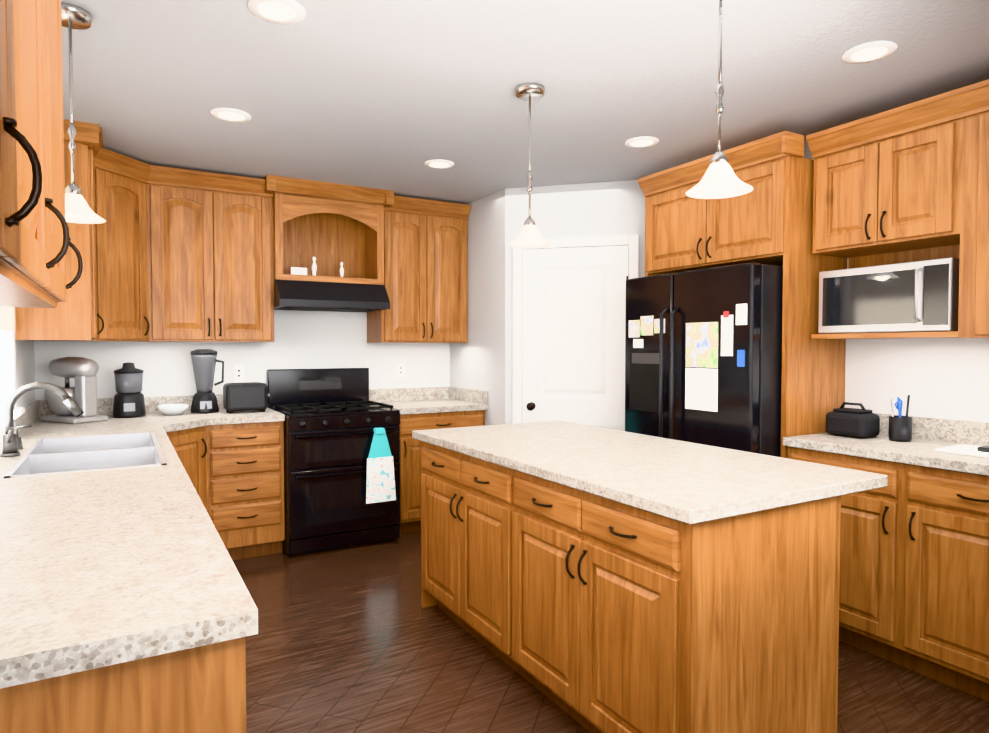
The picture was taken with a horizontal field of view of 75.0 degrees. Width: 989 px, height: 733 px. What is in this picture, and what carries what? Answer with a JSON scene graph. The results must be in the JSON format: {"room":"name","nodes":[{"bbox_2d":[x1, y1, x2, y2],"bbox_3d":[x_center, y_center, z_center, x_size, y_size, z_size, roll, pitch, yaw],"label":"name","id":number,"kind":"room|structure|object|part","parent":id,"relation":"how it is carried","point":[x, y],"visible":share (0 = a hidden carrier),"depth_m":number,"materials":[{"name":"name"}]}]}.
{"room":"kitchen","nodes":[
{"label":"kitchen","id":0,"kind":"room"},
{"bbox_2d":[15,340,38,406],"bbox_3d":[-0.996,0.086,0.697,0.100,2.470,7.700,-1,2,-30],"label":"wall","id":1,"kind":"structure","parent":0,"point":[27,352],"depth_m":3.64,"materials":[{"name":"grey paint"}]},
{"bbox_2d":[0,329,9,397],"bbox_3d":[-2.018,-0.334,2.555,0.004,0.960,1.120,-1,2,-30],"label":"window","id":2,"kind":"structure","parent":1,"relation":"in","point":[4,367],"depth_m":2.92,"materials":[{"name":"white"}]},
{"bbox_2d":[0,307,15,330],"bbox_3d":[-1.998,-0.484,2.562,0.018,0.660,1.110,-1,2,-30],"label":"window blind","id":3,"kind":"object","parent":1,"relation":"attached to","point":[7,318],"visible":0.12,"depth_m":2.85,"materials":[{"name":"beige"}]},
{"bbox_2d":[0,331,24,428],"bbox_3d":[-1.998,-0.321,2.567,0.050,1.125,1.300,-1,2,-30],"label":"trim","id":4,"kind":"structure","parent":1,"relation":"attached to","point":[18,411],"depth_m":3.05,"materials":[{"name":"white"}]},
{"bbox_2d":[0,0,35,287],"bbox_3d":[-0.595,-0.622,0.446,0.356,1.040,0.500,-1,2,-30],"label":"upper cabinet","id":5,"kind":"object","parent":1,"relation":"attached to","point":[35,242],"depth_m":0.77,"materials":[{"name":"brown wood"}]},
{"bbox_2d":[0,0,63,307],"bbox_3d":[-0.795,-0.632,0.792,0.356,1.040,0.544,-1,2,-30],"label":"upper cabinet","id":6,"kind":"object","parent":1,"relation":"attached to","point":[49,290],"depth_m":1.09,"materials":[{"name":"brown wood"}]},
{"bbox_2d":[0,0,75,307],"bbox_3d":[-0.996,-0.642,1.138,0.356,1.040,0.500,-1,2,-30],"label":"upper cabinet","id":7,"kind":"object","parent":1,"relation":"attached to","point":[64,230],"depth_m":1.38,"materials":[{"name":"brown wood"}]},
{"bbox_2d":[15,119,110,341],"bbox_3d":[-2.279,-0.683,3.392,0.393,1.090,0.387,-1,2,-30],"label":"upper cabinet","id":8,"kind":"object","parent":1,"relation":"attached to","point":[85,316],"depth_m":3.28,"materials":[{"name":"brown wood"}]},
{"bbox_2d":[107,149,154,341],"bbox_3d":[-2.412,-0.686,3.834,0.606,1.070,0.606,-1,2,-30],"label":"upper cabinet","id":9,"kind":"object","parent":1,"relation":"attached to","point":[128,179],"depth_m":3.81,"materials":[{"name":"brown wood"}]},
{"bbox_2d":[39,310,449,399],"bbox_3d":[-1.243,-0.039,4.943,3.690,2.470,0.100,-1,2,-30],"label":"wall","id":10,"kind":"structure","parent":0,"point":[302,339],"depth_m":4.69,"materials":[{"name":"grey paint"}]},
{"bbox_2d":[151,165,282,341],"bbox_3d":[-1.890,-0.709,4.259,0.817,1.090,0.393,-1,2,-30],"label":"upper cabinet","id":11,"kind":"object","parent":10,"relation":"attached to","point":[169,254],"depth_m":4.14,"materials":[{"name":"brown wood"}]},
{"bbox_2d":[233,363,404,381],"bbox_3d":[0.372,0.085,3.290,2.575,0.120,4.385,-1,2,-30],"label":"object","id":12,"kind":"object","parent":10,"relation":"attached to","point":[236,368],"depth_m":4.57,"materials":[{"name":"white plastic"}]},
{"bbox_2d":[275,271,390,314],"bbox_3d":[-1.197,-0.519,4.601,0.760,0.220,0.506,-1,2,-30],"label":"range hood","id":13,"kind":"object","parent":10,"relation":"attached to","point":[335,291],"depth_m":4.45,"materials":[{"name":"black metal"}]},
{"bbox_2d":[363,189,470,342],"bbox_3d":[-0.600,-0.731,5.016,0.736,1.090,0.376,-1,2,-30],"label":"upper cabinet","id":14,"kind":"object","parent":10,"relation":"attached to","point":[422,244],"depth_m":4.87,"materials":[{"name":"brown wood"}]},
{"bbox_2d":[238,245,628,376],"bbox_3d":[-0.450,0.193,4.474,2.277,2.034,1.506,-1,2,-30],"label":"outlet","id":15,"kind":"structure","parent":10,"relation":"attached to","point":[526,249],"depth_m":4.37,"materials":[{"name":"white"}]},
{"bbox_2d":[450,188,517,425],"bbox_3d":[-0.105,-0.041,5.025,0.100,2.470,0.900,-1,2,-30],"label":"wall","id":16,"kind":"structure","parent":0,"point":[482,359],"depth_m":4.78,"materials":[{"name":"grey paint"}]},
{"bbox_2d":[61,0,988,203],"bbox_3d":[0.657,-1.202,1.617,3.920,0.050,7.700,-1,2,-30],"label":"ceiling","id":17,"kind":"structure","parent":0,"point":[394,95],"depth_m":2.72,"materials":[{"name":"grey paint"}]},
{"bbox_2d":[61,2,105,223],"bbox_3d":[-1.429,-0.847,2.176,0.189,0.689,0.189,-1,2,-30],"label":"pendant light","id":18,"kind":"object","parent":17,"relation":"hanging from","point":[78,209],"visible":0.73,"depth_m":2.17,"materials":[{"name":"white glass"}]},
{"bbox_3d":[-1.429,-0.543,2.185,0.189,0.080,0.189,-1,2,-30],"label":"lamp shade","id":19,"kind":"part","parent":18,"relation":"part of","materials":[{"name":"white glass"}]},
{"bbox_2d":[210,108,250,121],"bbox_3d":[-1.276,-1.215,3.120,0.183,0.009,0.183,-1,2,-36],"label":"recessed light","id":20,"kind":"object","parent":17,"relation":"in","point":[225,114],"depth_m":3.11,"materials":[{"name":"white plastic"}]},
{"bbox_2d":[248,0,305,24],"bbox_3d":[-0.724,-1.187,2.147,0.183,0.009,0.183,1,2,36],"label":"recessed light","id":21,"kind":"object","parent":17,"relation":"in","point":[285,12],"depth_m":2.15,"materials":[{"name":"white"}]},
{"bbox_2d":[425,159,454,168],"bbox_3d":[-0.337,-1.240,3.953,0.183,0.009,0.183,-1,2,-36],"label":"recessed light","id":22,"kind":"object","parent":17,"relation":"in","point":[438,164],"depth_m":3.94,"materials":[{"name":"white plastic"}]},
{"bbox_2d":[508,83,550,247],"bbox_3d":[0.154,-0.874,2.815,0.189,0.674,0.189,-1,2,-30],"label":"pendant light","id":23,"kind":"object","parent":17,"relation":"hanging from","point":[529,236],"visible":1,"depth_m":2.80,"materials":[{"name":"white glass"}]},
{"bbox_3d":[0.154,-0.577,2.823,0.189,0.080,0.189,-1,2,-30],"label":"lamp shade","id":24,"kind":"part","parent":23,"relation":"part of","materials":[{"name":"white glass"}]},
{"bbox_2d":[625,136,658,147],"bbox_3d":[0.809,-1.227,3.530,0.183,0.009,0.183,1,2,36],"label":"recessed light","id":25,"kind":"object","parent":17,"relation":"in","point":[644,141],"depth_m":3.52,"materials":[{"name":"white plastic"}]},
{"bbox_2d":[685,0,752,198],"bbox_3d":[0.659,-0.849,1.883,0.189,0.669,0.189,-1,2,-30],"label":"pendant light","id":26,"kind":"object","parent":17,"relation":"hanging from","point":[720,179],"visible":1,"depth_m":1.88,"materials":[{"name":"white glass"}]},
{"bbox_3d":[0.659,-0.554,1.891,0.189,0.080,0.189,-1,2,-30],"label":"lamp shade","id":27,"kind":"part","parent":26,"relation":"part of","materials":[{"name":"white glass"}]},
{"bbox_2d":[842,41,897,63],"bbox_3d":[1.430,-1.196,2.458,0.183,0.009,0.183,-1,2,-39],"label":"recessed light","id":28,"kind":"object","parent":17,"relation":"in","point":[873,51],"depth_m":2.45,"materials":[{"name":"white plastic"}]},
{"bbox_2d":[518,180,644,276],"bbox_3d":[0.843,-0.026,4.501,0.976,2.470,1.096,-1,2,-30],"label":"wall","id":29,"kind":"structure","parent":0,"point":[616,207],"depth_m":4.43,"materials":[{"name":"grey paint"}]},
{"bbox_2d":[522,245,627,430],"bbox_3d":[0.552,0.191,4.477,0.730,2.022,0.020,0,2,15],"label":"door","id":30,"kind":"structure","parent":29,"relation":"attached to","point":[573,330],"depth_m":4.46,"materials":[{"name":"white wood"}]},
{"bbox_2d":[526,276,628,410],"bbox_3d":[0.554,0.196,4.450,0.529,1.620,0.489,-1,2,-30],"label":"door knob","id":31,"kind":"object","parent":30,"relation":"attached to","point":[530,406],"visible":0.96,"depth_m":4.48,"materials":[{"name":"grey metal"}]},
{"bbox_2d":[518,234,638,422],"bbox_3d":[0.581,0.160,4.469,0.585,2.100,0.597,-1,2,-30],"label":"trim","id":32,"kind":"structure","parent":29,"relation":"attached to","point":[632,241],"depth_m":4.43,"materials":[{"name":"white wood"}]},
{"bbox_2d":[232,531,988,732],"bbox_3d":[0.657,1.317,1.691,3.920,0.050,7.700,-1,2,-30],"label":"floor","id":33,"kind":"structure","parent":0,"point":[357,639],"depth_m":2.66,"materials":[{"name":"brown wood"}]},
{"bbox_2d":[0,382,284,732],"bbox_3d":[-1.300,0.661,2.697,1.352,1.204,3.756,-1,2,-30],"label":"base cabinet","id":34,"kind":"object","parent":33,"relation":"on","point":[127,604],"depth_m":1.29,"materials":[{"name":"beige stone"}]},
{"bbox_2d":[0,382,82,456],"bbox_3d":[-1.843,0.205,2.634,0.278,0.289,0.325,-1,2,-30],"label":"faucet","id":35,"kind":"object","parent":34,"relation":"on","point":[12,446],"depth_m":2.56,"materials":[{"name":"grey metal"}]},
{"bbox_2d":[40,357,107,423],"bbox_3d":[-2.441,0.130,3.734,0.339,0.372,0.369,-1,2,-30],"label":"stand mixer","id":36,"kind":"object","parent":34,"relation":"on","point":[82,371],"visible":0.77,"depth_m":3.67,"materials":[{"name":"silver metal"}]},
{"bbox_2d":[4,432,166,477],"bbox_3d":[-1.651,0.442,2.663,0.475,0.194,1.020,-1,2,-30],"label":"sink","id":37,"kind":"object","parent":34,"relation":"in","point":[80,454],"depth_m":2.68,"materials":[{"name":"white ceramic"}]},
{"bbox_2d":[113,362,145,417],"bbox_3d":[-2.249,0.142,3.962,0.180,0.335,0.177,-1,2,-30],"label":"food processor","id":38,"kind":"object","parent":34,"relation":"on","point":[129,401],"visible":1,"depth_m":3.90,"materials":[{"name":"black plastic"}]},
{"bbox_3d":[-2.249,0.102,3.960,0.156,0.125,0.154,-1,2,-30],"label":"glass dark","id":39,"kind":"part","parent":38,"relation":"part of","materials":[{"name":"grey glass"}]},
{"bbox_2d":[156,404,188,414],"bbox_3d":[-2.041,0.276,4.086,0.190,0.060,0.187,-1,2,-30],"label":"glass dish","id":40,"kind":"object","parent":34,"relation":"on","point":[172,409],"visible":1,"depth_m":4.03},
{"bbox_2d":[191,349,223,413],"bbox_3d":[-1.881,0.094,4.219,0.206,0.415,0.170,-1,2,-30],"label":"blender","id":41,"kind":"object","parent":34,"relation":"on","point":[204,400],"visible":1,"depth_m":4.17,"materials":[{"name":"black"}]},
{"bbox_3d":[-1.897,0.047,4.209,0.156,0.250,0.156,-1,2,-30],"label":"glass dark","id":42,"kind":"part","parent":41,"relation":"part of","materials":[{"name":"grey glass"}]},
{"bbox_2d":[223,382,269,413],"bbox_3d":[-1.640,0.204,4.269,0.280,0.192,0.170,-1,2,-30],"label":"toaster","id":43,"kind":"object","parent":34,"relation":"on","point":[249,396],"visible":1,"depth_m":4.19,"materials":[{"name":"black plastic"}]},
{"bbox_2d":[266,368,399,556],"bbox_3d":[-1.128,0.617,4.515,0.752,1.185,0.766,-1,2,-30],"label":"range","id":44,"kind":"object","parent":33,"relation":"on","point":[341,460],"visible":0.96,"depth_m":4.27,"materials":[{"name":"black metal"}]},
{"bbox_3d":[-1.131,0.549,4.517,0.552,0.920,0.648,-1,2,-30],"label":"oven glass","id":45,"kind":"part","parent":44,"relation":"part of","materials":[{"name":"black glass"}]},
{"bbox_2d":[366,456,395,503],"bbox_3d":[-0.758,0.755,4.302,0.210,0.300,0.012,-1,2,-30],"label":"towel","id":46,"kind":"object","parent":44,"relation":"hanging from","point":[380,478],"depth_m":4.29,"materials":[{"name":"white fabric"}]},
{"bbox_2d":[369,387,487,533],"bbox_3d":[-0.518,0.689,4.941,0.712,1.015,0.659,-1,2,-30],"label":"base cabinet","id":47,"kind":"object","parent":33,"relation":"on","point":[425,408],"depth_m":4.67,"materials":[{"name":"brown wood"}]},
{"bbox_2d":[369,387,487,414],"bbox_3d":[-0.521,0.252,4.934,0.712,0.140,0.646,-1,2,-30],"label":"countertop","id":48,"kind":"structure","parent":47,"relation":"on","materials":[{"name":"beige stone"}]},
{"bbox_2d":[412,436,840,732],"bbox_3d":[0.346,0.825,2.689,0.720,0.876,1.821,-1,2,-30],"label":"kitchen island","id":49,"kind":"object","parent":33,"relation":"on","point":[593,579],"depth_m":2.01,"materials":[{"name":"brown wood"}]},
{"bbox_2d":[412,420,887,527],"bbox_3d":[0.447,0.366,2.734,0.930,0.040,1.876,-1,2,-30],"label":"island countertop","id":50,"kind":"structure","parent":49,"relation":"on","point":[700,483],"depth_m":2.27,"materials":[{"name":"beige stone"}]},
{"bbox_2d":[625,262,782,456],"bbox_3d":[1.249,0.364,3.590,0.705,1.745,0.890,-1,2,-30],"label":"fridge","id":51,"kind":"object","parent":33,"relation":"on","point":[703,356],"visible":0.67,"depth_m":3.26,"materials":[{"name":"black metal"}]},
{"bbox_2d":[629,320,639,337],"bbox_3d":[0.809,-0.218,3.734,0.004,0.100,0.090,-1,2,-30],"label":"photo","id":52,"kind":"object","parent":51,"relation":"attached to","point":[634,325],"depth_m":3.73},
{"bbox_2d":[654,319,664,332],"bbox_3d":[0.912,-0.223,3.556,0.004,0.080,0.080,-1,2,-30],"label":"photo","id":53,"kind":"object","parent":51,"relation":"attached to","point":[656,321],"depth_m":3.57},
{"bbox_2d":[638,131,846,457],"bbox_3d":[1.349,0.055,3.627,0.538,2.360,1.000,-1,2,-30],"label":"surround","id":54,"kind":"object","parent":33,"relation":"on","point":[768,219],"visible":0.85,"depth_m":3.23,"materials":[{"name":"brown wood"}]},
{"bbox_2d":[783,413,988,700],"bbox_3d":[2.213,0.771,2.144,0.549,1.015,2.460,-1,2,-30],"label":"base cabinet","id":55,"kind":"object","parent":33,"relation":"on","point":[914,569],"depth_m":2.60,"materials":[{"name":"brown wood"}]},
{"bbox_2d":[826,402,879,438],"bbox_3d":[1.721,0.255,3.096,0.150,0.160,0.200,-1,2,-30],"label":"lunch bag","id":56,"kind":"object","parent":55,"relation":"on","point":[862,422],"visible":1,"depth_m":3.04,"materials":[{"name":"black fabric"}]},
{"bbox_2d":[783,413,988,475],"bbox_3d":[2.219,0.334,2.134,0.536,0.140,2.460,-1,2,-30],"label":"countertop","id":57,"kind":"structure","parent":55,"relation":"on","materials":[{"name":"beige stone"}]},
{"bbox_2d":[888,395,911,441],"bbox_3d":[1.854,0.234,2.942,0.095,0.210,0.092,-1,2,-30],"label":"utensil crock","id":58,"kind":"object","parent":55,"relation":"on","point":[900,427],"visible":1,"depth_m":2.92,"materials":[{"name":"black ceramic"}]},
{"bbox_2d":[935,444,988,457],"bbox_3d":[2.007,0.337,2.525,0.240,0.030,0.400,-1,2,-30],"label":"paper","id":59,"kind":"object","parent":55,"relation":"on","point":[974,450],"visible":1,"depth_m":2.58,"materials":[{"name":"white paper"}]},
{"bbox_2d":[804,141,988,422],"bbox_3d":[2.310,0.030,2.610,0.100,2.470,7.700,-1,2,-30],"label":"wall","id":60,"kind":"structure","parent":0,"point":[941,377],"depth_m":3.03,"materials":[{"name":"grey paint"}]},
{"bbox_2d":[811,251,949,338],"bbox_3d":[1.828,-0.304,2.941,0.323,0.300,0.580,-1,2,-30],"label":"microwave","id":61,"kind":"object","parent":60,"relation":"attached to","point":[911,296],"depth_m":2.86,"materials":[{"name":"silver metal"}]},
{"bbox_3d":[1.689,-0.304,2.921,0.003,0.230,0.425,-1,2,-30],"label":"oven glass","id":62,"kind":"part","parent":61,"relation":"part of","materials":[{"name":"black glass"}]},
{"bbox_2d":[806,88,961,262],"bbox_3d":[1.845,-0.825,2.935,0.346,0.560,0.640,-1,2,-30],"label":"upper cabinet","id":63,"kind":"object","parent":60,"relation":"attached to","point":[901,208],"depth_m":2.81,"materials":[{"name":"brown wood"}]},
{"bbox_2d":[950,79,988,337],"bbox_3d":[2.236,-0.595,2.267,0.346,0.980,0.920,-1,2,-30],"label":"upper cabinet","id":64,"kind":"object","parent":60,"relation":"attached to","point":[969,249],"depth_m":2.55,"materials":[{"name":"brown wood"}]}
]}

